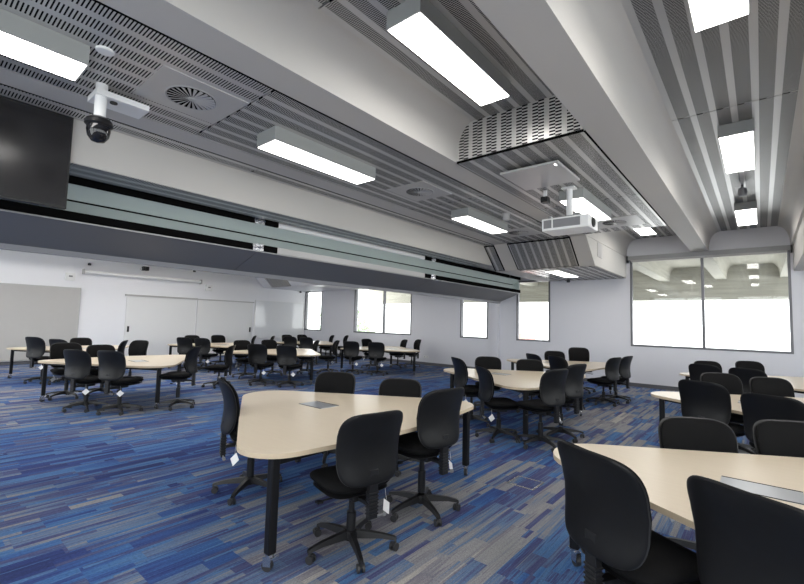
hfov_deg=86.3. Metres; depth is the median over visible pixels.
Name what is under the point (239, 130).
ceiling panel
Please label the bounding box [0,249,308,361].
wall
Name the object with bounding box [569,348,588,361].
backrest
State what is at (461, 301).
window
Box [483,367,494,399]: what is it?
chair backrest
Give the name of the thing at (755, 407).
office chair
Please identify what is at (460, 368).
office chair
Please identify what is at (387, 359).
baseboard
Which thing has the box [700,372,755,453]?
office chair
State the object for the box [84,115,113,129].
hood
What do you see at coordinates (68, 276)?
wall speaker
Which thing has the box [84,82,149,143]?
dome camera
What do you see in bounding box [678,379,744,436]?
office chair
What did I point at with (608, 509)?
cushion
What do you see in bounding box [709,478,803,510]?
cushion
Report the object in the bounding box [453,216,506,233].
diffuser
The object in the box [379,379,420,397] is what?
chair backrest
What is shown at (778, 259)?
beam
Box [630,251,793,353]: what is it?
window
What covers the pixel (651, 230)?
ceiling light
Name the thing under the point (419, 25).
ceiling light
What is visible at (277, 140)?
ceiling light
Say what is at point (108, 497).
floor
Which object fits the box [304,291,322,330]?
window
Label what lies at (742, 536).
office chair
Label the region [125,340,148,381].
office chair
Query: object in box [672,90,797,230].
ceiling panel
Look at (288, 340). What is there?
office chair
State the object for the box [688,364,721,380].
office chair
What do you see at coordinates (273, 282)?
panel
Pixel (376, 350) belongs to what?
office chair
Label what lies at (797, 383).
meeting table
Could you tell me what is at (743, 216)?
diffuser
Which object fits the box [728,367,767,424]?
office chair
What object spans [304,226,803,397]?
wall
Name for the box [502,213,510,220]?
sensor
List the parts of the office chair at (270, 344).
seat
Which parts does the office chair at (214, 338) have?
seat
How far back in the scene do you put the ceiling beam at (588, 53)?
3.83 m
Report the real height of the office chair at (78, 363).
0.990 m
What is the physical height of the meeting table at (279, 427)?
0.728 m
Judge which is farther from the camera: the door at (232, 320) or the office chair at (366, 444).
the door at (232, 320)
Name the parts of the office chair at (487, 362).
seat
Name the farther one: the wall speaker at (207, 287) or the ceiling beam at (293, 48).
the wall speaker at (207, 287)
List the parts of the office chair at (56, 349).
seat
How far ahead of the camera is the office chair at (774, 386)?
5.65 m
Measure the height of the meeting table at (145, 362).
0.728 m
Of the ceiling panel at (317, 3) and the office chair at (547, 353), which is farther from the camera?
the office chair at (547, 353)
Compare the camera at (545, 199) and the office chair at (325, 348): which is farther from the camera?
the office chair at (325, 348)
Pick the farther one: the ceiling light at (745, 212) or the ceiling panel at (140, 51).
the ceiling light at (745, 212)
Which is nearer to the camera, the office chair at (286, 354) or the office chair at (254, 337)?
the office chair at (286, 354)
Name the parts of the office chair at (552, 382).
seat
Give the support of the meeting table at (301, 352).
on the floor
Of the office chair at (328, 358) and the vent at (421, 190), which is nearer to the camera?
the vent at (421, 190)
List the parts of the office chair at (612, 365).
seat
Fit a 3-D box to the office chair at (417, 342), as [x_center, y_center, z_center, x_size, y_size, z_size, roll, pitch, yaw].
[0.355,2.173,15.259,0.636,0.972,0.622,3,-4,-22]
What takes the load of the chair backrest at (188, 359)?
on the office chair at (190, 362)
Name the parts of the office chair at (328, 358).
seat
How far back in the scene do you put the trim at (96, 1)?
3.65 m
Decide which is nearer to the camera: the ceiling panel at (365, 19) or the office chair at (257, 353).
the ceiling panel at (365, 19)
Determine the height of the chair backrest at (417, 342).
0.458 m
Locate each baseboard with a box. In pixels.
[0,355,223,364]
[318,352,678,390]
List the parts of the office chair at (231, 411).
seat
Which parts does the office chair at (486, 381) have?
seat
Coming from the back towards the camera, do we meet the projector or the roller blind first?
the roller blind
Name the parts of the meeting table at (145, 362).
leg, under frame, leg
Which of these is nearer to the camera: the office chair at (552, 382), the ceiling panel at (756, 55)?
the ceiling panel at (756, 55)
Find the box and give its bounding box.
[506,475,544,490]
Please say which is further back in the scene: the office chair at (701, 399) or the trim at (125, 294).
the trim at (125, 294)
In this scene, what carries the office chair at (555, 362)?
on the floor
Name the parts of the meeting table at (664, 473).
leg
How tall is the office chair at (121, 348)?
0.950 m
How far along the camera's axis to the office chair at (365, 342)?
14.50 m
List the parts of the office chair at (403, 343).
seat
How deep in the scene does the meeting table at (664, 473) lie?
2.53 m
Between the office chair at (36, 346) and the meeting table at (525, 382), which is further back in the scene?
the office chair at (36, 346)
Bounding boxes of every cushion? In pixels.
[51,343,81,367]
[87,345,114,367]
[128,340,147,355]
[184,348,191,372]
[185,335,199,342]
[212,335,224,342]
[220,377,239,432]
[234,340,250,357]
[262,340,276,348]
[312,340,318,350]
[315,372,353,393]
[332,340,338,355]
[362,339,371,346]
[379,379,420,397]
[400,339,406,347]
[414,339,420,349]
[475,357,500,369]
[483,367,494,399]
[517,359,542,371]
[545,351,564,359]
[566,441,651,551]
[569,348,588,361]
[661,418,737,452]
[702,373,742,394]
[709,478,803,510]
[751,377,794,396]
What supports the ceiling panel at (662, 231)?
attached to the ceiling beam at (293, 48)
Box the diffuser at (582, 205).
[560,198,609,220]
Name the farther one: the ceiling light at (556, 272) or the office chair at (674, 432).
the ceiling light at (556, 272)
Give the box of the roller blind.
[626,244,791,262]
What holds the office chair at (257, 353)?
on the floor
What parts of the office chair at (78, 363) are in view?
seat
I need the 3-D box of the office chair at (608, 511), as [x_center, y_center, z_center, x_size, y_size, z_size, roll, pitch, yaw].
[1.088,1.227,2.040,0.635,1.002,0.613,3,-4,-20]
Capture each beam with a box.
[0,67,503,242]
[97,0,634,256]
[472,0,718,251]
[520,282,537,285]
[633,260,675,281]
[697,256,732,279]
[772,253,787,277]
[777,55,803,245]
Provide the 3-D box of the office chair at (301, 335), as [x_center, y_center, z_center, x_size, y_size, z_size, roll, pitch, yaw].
[-3.838,2.193,17.088,0.635,0.970,0.613,-2,-5,40]
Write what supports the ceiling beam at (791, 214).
attached to the ceiling
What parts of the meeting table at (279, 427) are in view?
leg, under frame, leg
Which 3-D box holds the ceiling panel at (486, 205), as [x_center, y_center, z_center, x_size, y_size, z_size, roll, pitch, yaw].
[1.908,-1.347,8.468,1.485,0.040,3.702,-2,-5,40]
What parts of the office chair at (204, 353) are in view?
seat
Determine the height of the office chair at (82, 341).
0.920 m
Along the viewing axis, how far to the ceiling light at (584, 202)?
6.44 m
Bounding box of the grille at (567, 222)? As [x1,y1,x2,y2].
[544,216,579,228]
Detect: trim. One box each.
[0,68,505,244]
[0,83,492,244]
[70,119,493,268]
[92,0,569,236]
[125,294,253,302]
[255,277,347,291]
[469,265,494,270]
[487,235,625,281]
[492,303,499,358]
[793,216,803,270]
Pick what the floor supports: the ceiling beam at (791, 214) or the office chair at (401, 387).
the office chair at (401, 387)
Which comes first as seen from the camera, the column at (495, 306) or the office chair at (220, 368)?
the office chair at (220, 368)
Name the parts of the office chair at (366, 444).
height lever, seat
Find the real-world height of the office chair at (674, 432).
0.910 m
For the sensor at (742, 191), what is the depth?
7.12 m
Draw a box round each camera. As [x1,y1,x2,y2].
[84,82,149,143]
[140,266,148,270]
[541,190,549,203]
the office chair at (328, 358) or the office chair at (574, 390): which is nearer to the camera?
the office chair at (574, 390)
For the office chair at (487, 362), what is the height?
0.940 m
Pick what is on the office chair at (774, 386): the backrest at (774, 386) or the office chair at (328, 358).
the backrest at (774, 386)
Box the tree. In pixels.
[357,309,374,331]
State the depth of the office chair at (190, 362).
7.33 m
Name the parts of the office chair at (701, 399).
seat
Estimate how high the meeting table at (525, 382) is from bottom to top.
0.728 m
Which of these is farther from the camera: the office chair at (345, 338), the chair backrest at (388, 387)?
the office chair at (345, 338)
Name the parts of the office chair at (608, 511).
seat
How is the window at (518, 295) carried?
in the wall at (579, 309)
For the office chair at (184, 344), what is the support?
on the floor
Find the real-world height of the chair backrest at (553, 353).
0.458 m
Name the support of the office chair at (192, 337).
on the floor
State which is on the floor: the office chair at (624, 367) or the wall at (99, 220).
the office chair at (624, 367)
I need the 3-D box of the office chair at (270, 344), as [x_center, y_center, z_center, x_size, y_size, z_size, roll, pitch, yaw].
[-3.589,1.834,12.001,0.635,0.970,0.613,-2,-5,40]
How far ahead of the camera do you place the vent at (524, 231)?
9.06 m
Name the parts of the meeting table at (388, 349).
leg, under frame, leg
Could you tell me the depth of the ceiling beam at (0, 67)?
4.92 m
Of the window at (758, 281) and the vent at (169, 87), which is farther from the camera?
the window at (758, 281)
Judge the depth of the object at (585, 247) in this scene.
10.53 m
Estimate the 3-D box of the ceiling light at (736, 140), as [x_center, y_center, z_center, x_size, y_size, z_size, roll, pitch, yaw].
[4.385,-1.862,5.591,0.340,0.156,1.490,-2,-5,40]
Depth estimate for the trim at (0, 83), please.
5.00 m
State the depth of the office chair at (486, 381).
5.82 m
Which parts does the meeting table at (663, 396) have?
leg, under frame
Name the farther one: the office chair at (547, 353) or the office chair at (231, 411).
the office chair at (547, 353)
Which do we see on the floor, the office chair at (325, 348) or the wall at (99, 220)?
the office chair at (325, 348)
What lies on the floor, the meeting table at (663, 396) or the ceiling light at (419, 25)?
the meeting table at (663, 396)
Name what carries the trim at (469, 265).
attached to the wall at (99, 220)
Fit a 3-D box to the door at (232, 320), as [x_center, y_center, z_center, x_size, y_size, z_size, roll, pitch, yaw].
[-7.338,1.508,17.799,0.050,2.220,2.420,-2,-5,40]
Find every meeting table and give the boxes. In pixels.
[6,345,128,377]
[38,355,185,408]
[168,343,239,370]
[223,348,320,384]
[236,390,473,571]
[277,341,332,364]
[340,346,419,374]
[444,368,585,441]
[507,359,611,393]
[553,444,803,566]
[651,391,803,443]
[680,372,803,393]
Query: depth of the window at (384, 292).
17.66 m
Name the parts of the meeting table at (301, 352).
under frame, leg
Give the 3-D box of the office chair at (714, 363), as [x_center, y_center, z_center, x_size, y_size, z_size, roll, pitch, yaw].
[6.118,1.843,8.376,0.613,0.940,0.635,1,-4,12]
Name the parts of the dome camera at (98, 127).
ceiling post, bracket plate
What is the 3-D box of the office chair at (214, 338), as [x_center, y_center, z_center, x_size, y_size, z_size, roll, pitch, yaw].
[-6.074,1.943,14.420,0.635,0.970,0.613,-2,-5,40]
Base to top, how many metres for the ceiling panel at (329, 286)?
0.010 m
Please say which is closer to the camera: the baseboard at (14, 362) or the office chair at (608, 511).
the office chair at (608, 511)
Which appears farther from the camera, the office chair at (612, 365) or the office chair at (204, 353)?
the office chair at (204, 353)
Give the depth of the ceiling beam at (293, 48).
3.70 m
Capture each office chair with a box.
[23,337,59,383]
[45,343,83,400]
[47,339,67,384]
[61,349,107,412]
[70,338,91,345]
[82,344,118,396]
[96,350,142,415]
[117,340,127,355]
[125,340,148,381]
[154,346,201,410]
[177,337,200,370]
[182,335,203,366]
[195,338,217,371]
[202,345,235,388]
[209,335,226,363]
[211,376,281,505]
[232,340,255,378]
[236,336,255,364]
[247,344,274,385]
[261,340,282,376]
[276,345,303,387]
[284,336,299,363]
[295,371,355,467]
[297,334,306,358]
[297,340,319,374]
[299,337,317,364]
[305,410,402,573]
[318,335,333,358]
[318,340,339,372]
[335,335,348,357]
[342,341,363,374]
[361,339,379,368]
[366,342,387,375]
[378,378,424,476]
[385,387,464,526]
[389,339,407,367]
[404,339,420,367]
[451,357,489,426]
[473,356,502,412]
[475,365,519,442]
[515,369,567,451]
[516,359,543,412]
[526,353,541,398]
[536,364,586,442]
[544,351,564,370]
[548,355,584,410]
[557,440,699,583]
[568,347,595,393]
[586,357,621,406]
[600,356,632,403]
[658,416,738,550]
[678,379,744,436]
[687,475,803,583]
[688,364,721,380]
[694,361,721,371]
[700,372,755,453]
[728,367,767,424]
[735,361,764,371]
[740,393,803,453]
[749,377,794,449]
[752,419,803,457]
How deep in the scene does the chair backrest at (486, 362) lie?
8.21 m
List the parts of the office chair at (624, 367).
seat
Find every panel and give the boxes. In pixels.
[0,0,271,134]
[0,84,258,172]
[69,162,258,213]
[196,90,484,209]
[243,209,482,264]
[249,169,491,245]
[265,278,290,286]
[307,0,328,7]
[314,285,361,289]
[319,0,553,120]
[412,195,567,242]
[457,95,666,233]
[484,245,504,270]
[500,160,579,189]
[507,237,578,269]
[520,266,623,280]
[620,0,803,120]
[622,225,675,238]
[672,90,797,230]
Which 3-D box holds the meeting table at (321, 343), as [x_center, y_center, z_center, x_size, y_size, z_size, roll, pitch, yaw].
[-3.334,2.247,15.929,2.289,0.728,2.566,-2,-5,40]
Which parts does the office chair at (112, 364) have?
seat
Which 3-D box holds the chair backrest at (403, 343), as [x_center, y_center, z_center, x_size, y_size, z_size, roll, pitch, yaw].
[0.074,1.894,14.996,0.139,0.458,0.480,3,-4,-22]
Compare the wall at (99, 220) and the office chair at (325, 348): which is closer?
the wall at (99, 220)
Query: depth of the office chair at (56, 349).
7.99 m
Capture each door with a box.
[124,296,195,355]
[195,300,252,355]
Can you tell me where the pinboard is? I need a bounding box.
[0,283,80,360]
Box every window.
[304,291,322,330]
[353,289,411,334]
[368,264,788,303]
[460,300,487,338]
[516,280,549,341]
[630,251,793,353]
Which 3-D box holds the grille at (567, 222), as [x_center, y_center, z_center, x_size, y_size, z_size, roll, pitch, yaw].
[2.202,-0.958,5.921,0.500,0.115,0.008,-2,-5,40]
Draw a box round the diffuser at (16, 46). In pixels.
[0,31,85,80]
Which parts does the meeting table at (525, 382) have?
leg, under frame, leg, leg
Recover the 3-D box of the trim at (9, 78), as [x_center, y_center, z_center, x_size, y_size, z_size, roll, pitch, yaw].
[-1.798,-1.687,5.499,0.350,0.101,13.060,-2,-5,40]
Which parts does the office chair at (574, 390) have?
seat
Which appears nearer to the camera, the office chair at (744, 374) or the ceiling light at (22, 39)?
the ceiling light at (22, 39)
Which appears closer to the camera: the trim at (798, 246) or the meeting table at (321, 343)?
the trim at (798, 246)
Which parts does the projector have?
ceiling plate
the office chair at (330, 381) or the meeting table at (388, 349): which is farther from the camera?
the meeting table at (388, 349)
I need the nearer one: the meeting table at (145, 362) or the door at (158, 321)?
the meeting table at (145, 362)
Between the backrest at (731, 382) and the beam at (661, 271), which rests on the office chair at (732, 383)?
the backrest at (731, 382)
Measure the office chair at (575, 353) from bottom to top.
1.052 m
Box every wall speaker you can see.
[65,273,75,280]
[205,285,212,290]
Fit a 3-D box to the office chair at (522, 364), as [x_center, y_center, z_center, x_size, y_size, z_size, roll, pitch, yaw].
[2.391,1.716,7.826,0.613,0.920,0.635,1,-4,8]
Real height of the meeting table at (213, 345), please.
0.728 m
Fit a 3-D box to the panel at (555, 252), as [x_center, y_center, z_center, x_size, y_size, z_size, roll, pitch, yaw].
[3.302,-0.886,10.098,1.502,0.574,0.632,-2,-5,40]
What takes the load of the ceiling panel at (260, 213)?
attached to the wall
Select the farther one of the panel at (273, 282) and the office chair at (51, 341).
the panel at (273, 282)
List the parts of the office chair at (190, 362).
seat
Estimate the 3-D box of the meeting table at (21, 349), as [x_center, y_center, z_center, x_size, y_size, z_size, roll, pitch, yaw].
[-7.807,1.735,10.438,2.289,0.728,2.566,-2,-5,40]
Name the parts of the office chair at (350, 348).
seat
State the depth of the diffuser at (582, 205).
6.56 m
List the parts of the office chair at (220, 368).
seat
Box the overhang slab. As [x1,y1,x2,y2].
[633,254,772,270]
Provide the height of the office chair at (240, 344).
0.970 m
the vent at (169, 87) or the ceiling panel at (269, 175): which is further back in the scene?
the ceiling panel at (269, 175)
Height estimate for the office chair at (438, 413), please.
1.042 m
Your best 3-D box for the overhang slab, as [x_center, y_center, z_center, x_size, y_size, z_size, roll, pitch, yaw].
[6.606,-1.268,16.933,28.700,0.300,7.630,-2,-5,40]
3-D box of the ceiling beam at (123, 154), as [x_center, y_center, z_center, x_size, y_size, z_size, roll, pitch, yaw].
[-1.104,-1.419,7.240,0.300,0.750,16.650,-2,-5,40]
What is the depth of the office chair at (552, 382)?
5.42 m
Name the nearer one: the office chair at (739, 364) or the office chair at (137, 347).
the office chair at (739, 364)
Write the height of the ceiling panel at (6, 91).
0.040 m
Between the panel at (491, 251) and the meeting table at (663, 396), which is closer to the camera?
the meeting table at (663, 396)
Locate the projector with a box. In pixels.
[542,185,597,235]
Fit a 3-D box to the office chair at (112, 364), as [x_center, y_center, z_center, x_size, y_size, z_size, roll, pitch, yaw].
[-4.567,1.429,6.933,0.613,1.000,0.635,1,-4,12]
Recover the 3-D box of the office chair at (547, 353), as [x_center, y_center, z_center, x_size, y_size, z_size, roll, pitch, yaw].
[3.818,1.937,10.514,0.613,0.940,0.635,1,-4,8]
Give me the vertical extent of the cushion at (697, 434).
0.458 m
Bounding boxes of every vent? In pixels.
[132,65,248,123]
[386,181,450,200]
[501,227,540,236]
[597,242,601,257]
[598,214,645,228]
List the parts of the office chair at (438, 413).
height lever, seat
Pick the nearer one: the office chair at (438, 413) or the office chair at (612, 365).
the office chair at (438, 413)
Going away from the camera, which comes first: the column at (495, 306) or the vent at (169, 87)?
the vent at (169, 87)
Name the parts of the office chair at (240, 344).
seat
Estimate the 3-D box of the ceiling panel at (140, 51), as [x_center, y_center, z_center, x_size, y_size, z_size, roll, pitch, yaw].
[-3.470,-1.949,2.053,1.485,0.040,5.572,-2,-5,40]
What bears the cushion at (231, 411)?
on the office chair at (231, 411)
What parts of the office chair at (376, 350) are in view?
seat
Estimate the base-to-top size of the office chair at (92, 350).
0.950 m
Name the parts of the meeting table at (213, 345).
under frame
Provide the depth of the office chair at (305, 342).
14.82 m
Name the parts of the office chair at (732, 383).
seat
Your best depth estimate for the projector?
5.97 m
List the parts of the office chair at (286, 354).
seat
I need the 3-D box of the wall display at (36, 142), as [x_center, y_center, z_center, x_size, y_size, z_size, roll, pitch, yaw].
[-3.888,-1.345,3.667,0.104,0.935,1.680,-2,-5,40]
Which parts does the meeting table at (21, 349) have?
leg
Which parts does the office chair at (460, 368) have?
seat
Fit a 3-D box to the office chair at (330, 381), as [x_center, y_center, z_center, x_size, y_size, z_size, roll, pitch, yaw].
[-0.818,1.406,4.827,0.613,0.940,0.635,1,-4,12]
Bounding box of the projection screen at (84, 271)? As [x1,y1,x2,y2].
[82,269,201,283]
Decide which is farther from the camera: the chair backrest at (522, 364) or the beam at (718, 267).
the beam at (718, 267)
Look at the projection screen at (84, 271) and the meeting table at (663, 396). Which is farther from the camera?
the projection screen at (84, 271)
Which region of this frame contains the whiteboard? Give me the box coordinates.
[253,300,303,338]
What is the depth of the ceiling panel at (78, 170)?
5.11 m
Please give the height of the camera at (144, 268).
0.140 m
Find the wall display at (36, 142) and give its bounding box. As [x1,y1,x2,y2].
[0,95,73,209]
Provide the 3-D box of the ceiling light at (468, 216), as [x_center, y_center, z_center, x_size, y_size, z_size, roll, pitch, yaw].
[1.464,-1.300,7.922,0.340,0.156,1.490,-2,-5,40]
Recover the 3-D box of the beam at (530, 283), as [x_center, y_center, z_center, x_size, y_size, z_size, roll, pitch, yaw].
[4.298,-0.923,18.588,0.770,0.770,7.210,-2,-5,40]
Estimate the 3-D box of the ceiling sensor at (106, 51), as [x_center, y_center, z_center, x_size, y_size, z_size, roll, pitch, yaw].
[-2.226,-1.804,3.213,0.120,0.018,0.120,-2,-5,40]
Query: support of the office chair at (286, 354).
on the floor
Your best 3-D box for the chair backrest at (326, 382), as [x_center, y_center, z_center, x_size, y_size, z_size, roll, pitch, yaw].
[-0.790,1.188,5.071,0.480,0.458,0.139,1,-4,12]
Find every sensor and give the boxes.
[95,45,114,56]
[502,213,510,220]
[738,185,746,196]
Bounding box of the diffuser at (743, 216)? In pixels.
[735,209,756,225]
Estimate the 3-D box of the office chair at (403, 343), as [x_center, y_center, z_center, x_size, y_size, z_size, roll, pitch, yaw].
[-0.136,2.132,14.874,0.636,0.972,0.622,3,-4,-22]
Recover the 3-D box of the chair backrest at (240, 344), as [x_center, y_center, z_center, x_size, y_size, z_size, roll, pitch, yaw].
[-4.301,1.529,11.515,0.139,0.458,0.480,-2,-5,40]
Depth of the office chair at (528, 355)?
9.04 m
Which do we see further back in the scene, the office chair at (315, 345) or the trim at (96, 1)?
the office chair at (315, 345)
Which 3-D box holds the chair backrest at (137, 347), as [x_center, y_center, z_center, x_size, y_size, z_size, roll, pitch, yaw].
[-6.354,1.402,10.351,0.480,0.458,0.139,1,-4,10]
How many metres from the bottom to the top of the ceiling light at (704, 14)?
0.156 m
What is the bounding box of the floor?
[0,354,753,583]
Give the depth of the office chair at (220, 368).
9.60 m
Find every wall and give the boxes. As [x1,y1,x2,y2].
[0,175,520,303]
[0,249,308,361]
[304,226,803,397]
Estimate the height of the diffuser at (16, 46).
0.006 m
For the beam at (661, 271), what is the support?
attached to the overhang slab
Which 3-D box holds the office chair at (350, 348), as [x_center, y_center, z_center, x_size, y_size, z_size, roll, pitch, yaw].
[-1.492,1.951,12.859,0.613,0.970,0.635,1,-4,12]
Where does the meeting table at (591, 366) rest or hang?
on the floor
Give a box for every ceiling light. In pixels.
[0,8,89,80]
[257,125,375,183]
[386,0,509,105]
[451,207,507,233]
[545,270,578,277]
[559,187,610,220]
[634,227,656,235]
[687,0,749,31]
[717,118,755,172]
[734,201,757,225]
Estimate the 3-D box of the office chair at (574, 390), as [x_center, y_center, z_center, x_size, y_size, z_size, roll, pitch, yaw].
[2.235,1.522,6.074,0.613,1.052,0.635,4,-5,-36]
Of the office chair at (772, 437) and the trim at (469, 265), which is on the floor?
the office chair at (772, 437)

